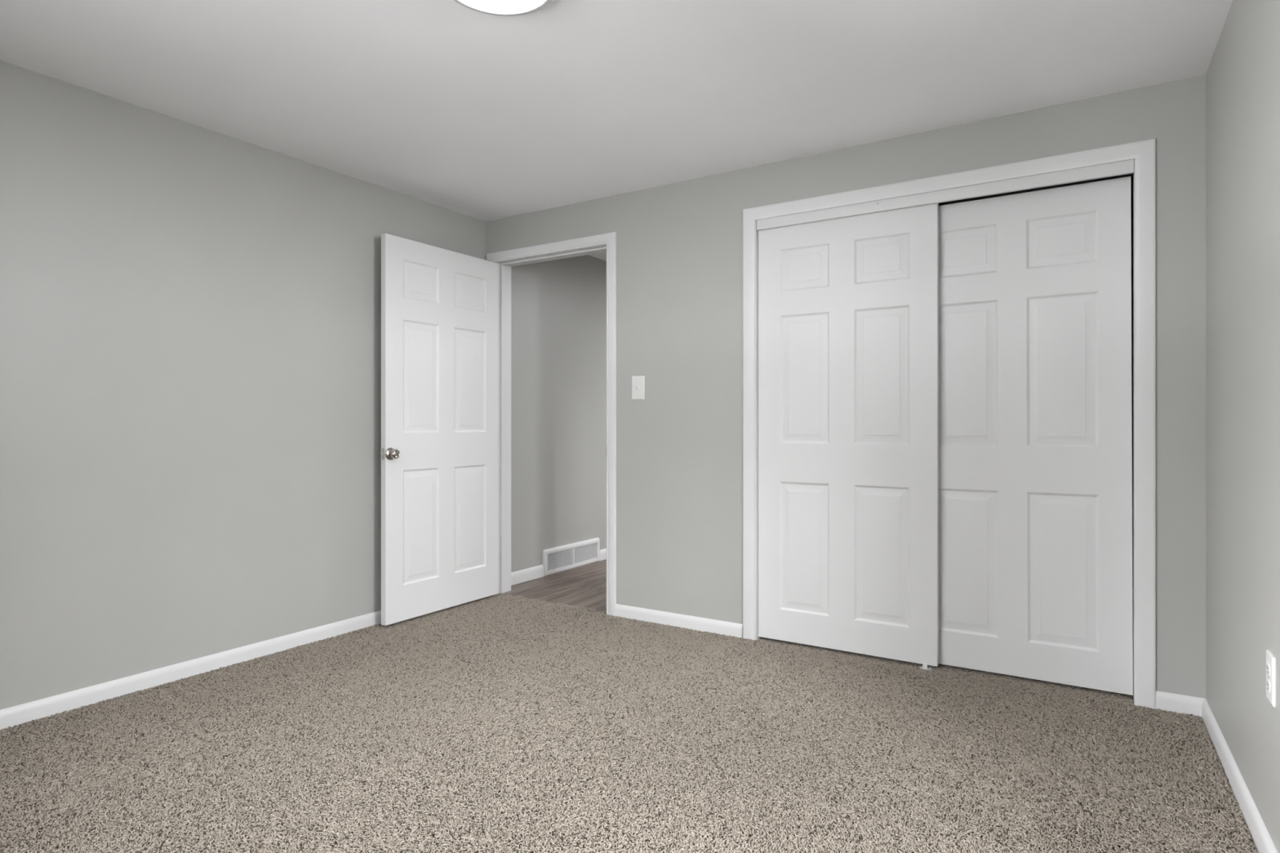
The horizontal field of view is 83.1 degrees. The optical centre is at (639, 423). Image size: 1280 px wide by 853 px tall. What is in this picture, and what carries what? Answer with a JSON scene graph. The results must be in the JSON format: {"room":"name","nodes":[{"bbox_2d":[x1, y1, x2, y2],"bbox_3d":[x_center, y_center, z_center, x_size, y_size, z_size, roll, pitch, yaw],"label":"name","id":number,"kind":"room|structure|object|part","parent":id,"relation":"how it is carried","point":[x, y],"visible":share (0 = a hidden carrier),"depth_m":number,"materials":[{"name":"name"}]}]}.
{"room":"empty bedroom","nodes":[
{"label":"empty bedroom","id":0,"kind":"room"},
{"bbox_2d":[0,60,606,709],"bbox_3d":[-1.158,-0.100,4.306,0.130,2.350,6.940,0,0,32],"label":"wall","id":1,"kind":"structure","parent":0,"point":[190,314],"depth_m":3.06,"materials":[{"name":"grey paint"}]},
{"bbox_2d":[0,610,381,731],"bbox_3d":[-1.920,1.031,2.965,0.013,0.078,3.620,0,0,32],"label":"baseboard","id":2,"kind":"structure","parent":1,"relation":"attached to","point":[16,715],"depth_m":2.95,"materials":[{"name":"white paint"}]},
{"bbox_2d":[511,548,606,585],"bbox_3d":[-0.088,1.018,5.925,0.013,0.081,3.060,0,0,32],"label":"baseboard","id":3,"kind":"structure","parent":1,"relation":"attached to","point":[535,572],"depth_m":4.88,"materials":[{"name":"white paint"}]},
{"bbox_2d":[542,537,599,576],"bbox_3d":[-0.491,0.967,5.279,0.020,0.180,0.662,0,0,32],"label":"air vent","id":4,"kind":"object","parent":1,"relation":"in","point":[564,557],"visible":1,"depth_m":5.25,"materials":[{"name":"white metal"}]},
{"bbox_2d":[0,0,1233,261],"bbox_3d":[0.475,-1.321,3.334,3.930,0.120,7.040,0,0,32],"label":"ceiling","id":5,"kind":"structure","parent":0,"point":[446,104],"depth_m":2.59,"materials":[{"name":"white paint"}]},
{"bbox_2d":[453,0,552,16],"bbox_3d":[-0.400,-1.245,2.014,0.347,0.032,0.347,0,0,32],"label":"recessed light","id":6,"kind":"object","parent":5,"relation":"in","point":[495,7],"visible":1,"depth_m":2.13,"materials":[{"name":"white plastic"}]},
{"bbox_2d":[461,0,544,12],"bbox_3d":[-0.400,-1.231,2.014,0.298,0.002,0.298,0,0,32],"label":"diffuser","id":7,"kind":"object","parent":6,"relation":"attached to","point":[480,6],"depth_m":2.12,"materials":[{"name":"white plastic"}]},
{"bbox_2d":[0,559,1256,852],"bbox_3d":[0.475,1.117,3.334,3.930,0.117,7.040,0,0,32],"label":"floor","id":8,"kind":"structure","parent":0,"point":[605,615],"depth_m":3.43,"materials":[{"name":"brown wood"}]},
{"bbox_2d":[0,593,1257,852],"bbox_3d":[-0.280,1.060,2.223,3.552,0.019,3.454,0,0,32],"label":"carpet","id":9,"kind":"object","parent":8,"relation":"on","point":[500,622],"visible":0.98,"depth_m":2.29,"materials":[{"name":"beige carpet"}]},
{"bbox_2d":[920,663,933,670],"bbox_3d":[1.263,1.056,3.169,0.044,0.029,0.114,0,0,32],"label":"floor guide","id":10,"kind":"object","parent":9,"relation":"on","point":[924,666],"visible":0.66,"depth_m":3.13,"materials":[{"name":"white plastic"}]},
{"bbox_2d":[486,74,1205,698],"bbox_3d":[0.575,-0.095,3.614,3.800,2.332,0.140,0,0,32],"label":"wall","id":11,"kind":"structure","parent":0,"point":[679,245],"depth_m":3.62,"materials":[{"name":"grey paint"}]},
{"bbox_2d":[379,233,498,625],"bbox_3d":[-1.095,0.029,4.076,0.126,2.023,0.854,0,0,32],"label":"door","id":12,"kind":"structure","parent":11,"relation":"in","point":[439,453],"depth_m":4.02,"materials":[{"name":"white paint"}]},
{"bbox_3d":[-1.327,0.157,3.729,0.023,0.060,0.002,0,0,32],"label":"latch plate","id":13,"kind":"part","parent":12,"relation":"part of","materials":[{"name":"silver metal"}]},
{"bbox_3d":[-1.270,0.157,3.729,0.052,0.052,0.052,0,0,32],"label":"knob","id":14,"kind":"part","parent":12,"relation":"part of","materials":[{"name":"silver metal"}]},
{"bbox_2d":[486,231,616,616],"bbox_3d":[-0.503,0.006,4.294,0.969,2.127,0.166,0,0,32],"label":"door frame","id":15,"kind":"structure","parent":11,"relation":"attached to","point":[605,242],"depth_m":4.24,"materials":[{"name":"white paint"}]},
{"bbox_3d":[-0.462,0.001,4.359,0.969,2.115,0.013,0,0,32],"label":"hall casing","id":16,"kind":"part","parent":15,"relation":"part of","materials":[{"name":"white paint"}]},
{"bbox_2d":[631,375,644,399],"bbox_3d":[-0.014,-0.195,3.892,0.081,0.127,0.018,1,1,32],"label":"light switch","id":17,"kind":"object","parent":11,"relation":"attached to","point":[637,382],"visible":1,"depth_m":3.89,"materials":[{"name":"white plastic"}]},
{"bbox_2d":[614,604,742,637],"bbox_3d":[0.186,1.031,3.769,0.758,0.078,0.013,0,0,32],"label":"baseboard","id":18,"kind":"structure","parent":11,"relation":"attached to","point":[694,623],"depth_m":3.75,"materials":[{"name":"white paint"}]},
{"bbox_2d":[758,203,938,666],"bbox_3d":[0.941,0.037,3.346,0.827,2.021,0.034,0,0,32],"label":"door","id":19,"kind":"structure","parent":11,"relation":"in","point":[848,307],"depth_m":3.31,"materials":[{"name":"white paint"}]},
{"bbox_2d":[742,137,1155,709],"bbox_3d":[1.249,0.005,3.180,1.663,2.130,0.153,0,0,32],"label":"closet frame","id":20,"kind":"object","parent":11,"relation":"attached to","point":[1137,159],"visible":0.93,"depth_m":2.85,"materials":[{"name":"white paint"}]},
{"bbox_2d":[938,176,1133,695],"bbox_3d":[1.557,0.047,3.016,0.824,2.001,0.034,0,0,32],"label":"door","id":21,"kind":"structure","parent":11,"relation":"in","point":[1035,411],"depth_m":2.96,"materials":[{"name":"white paint"}]},
{"bbox_2d":[1155,690,1204,718],"bbox_3d":[1.977,1.031,2.639,0.148,0.078,0.013,0,0,32],"label":"baseboard","id":22,"kind":"structure","parent":11,"relation":"attached to","point":[1177,703],"depth_m":2.64,"materials":[{"name":"white paint"}]},
{"bbox_2d":[1205,0,1279,852],"bbox_3d":[1.124,-0.095,0.975,0.120,2.332,3.740,0,0,31],"label":"wall","id":23,"kind":"structure","parent":0,"point":[1242,75],"depth_m":1.97,"materials":[{"name":"grey paint"}]},
{"bbox_2d":[1201,698,1277,852],"bbox_3d":[1.104,1.031,1.069,0.013,0.078,3.600,0,0,31],"label":"baseboard","id":24,"kind":"structure","parent":23,"relation":"attached to","point":[1262,841],"depth_m":2.02,"materials":[{"name":"white paint"}]},
{"bbox_2d":[1266,649,1275,707],"bbox_3d":[1.500,0.605,1.719,0.009,0.116,0.070,0,0,31],"label":"power outlet","id":25,"kind":"object","parent":23,"relation":"attached to","point":[1270,658],"visible":1,"depth_m":1.70,"materials":[{"name":"white plastic"}]},
{"bbox_2d":[1266,662,1270,675],"bbox_3d":[1.498,0.586,1.720,0.002,0.028,0.034,0,0,31],"label":"receptacle","id":26,"kind":"object","parent":25,"relation":"attached to","point":[1268,664],"depth_m":1.72,"materials":[{"name":"white plastic"}]},
{"bbox_2d":[1266,679,1270,692],"bbox_3d":[1.498,0.625,1.720,0.002,0.028,0.034,0,0,31],"label":"receptacle","id":27,"kind":"object","parent":25,"relation":"attached to","point":[1268,681],"depth_m":1.72,"materials":[{"name":"white plastic"}]}
]}

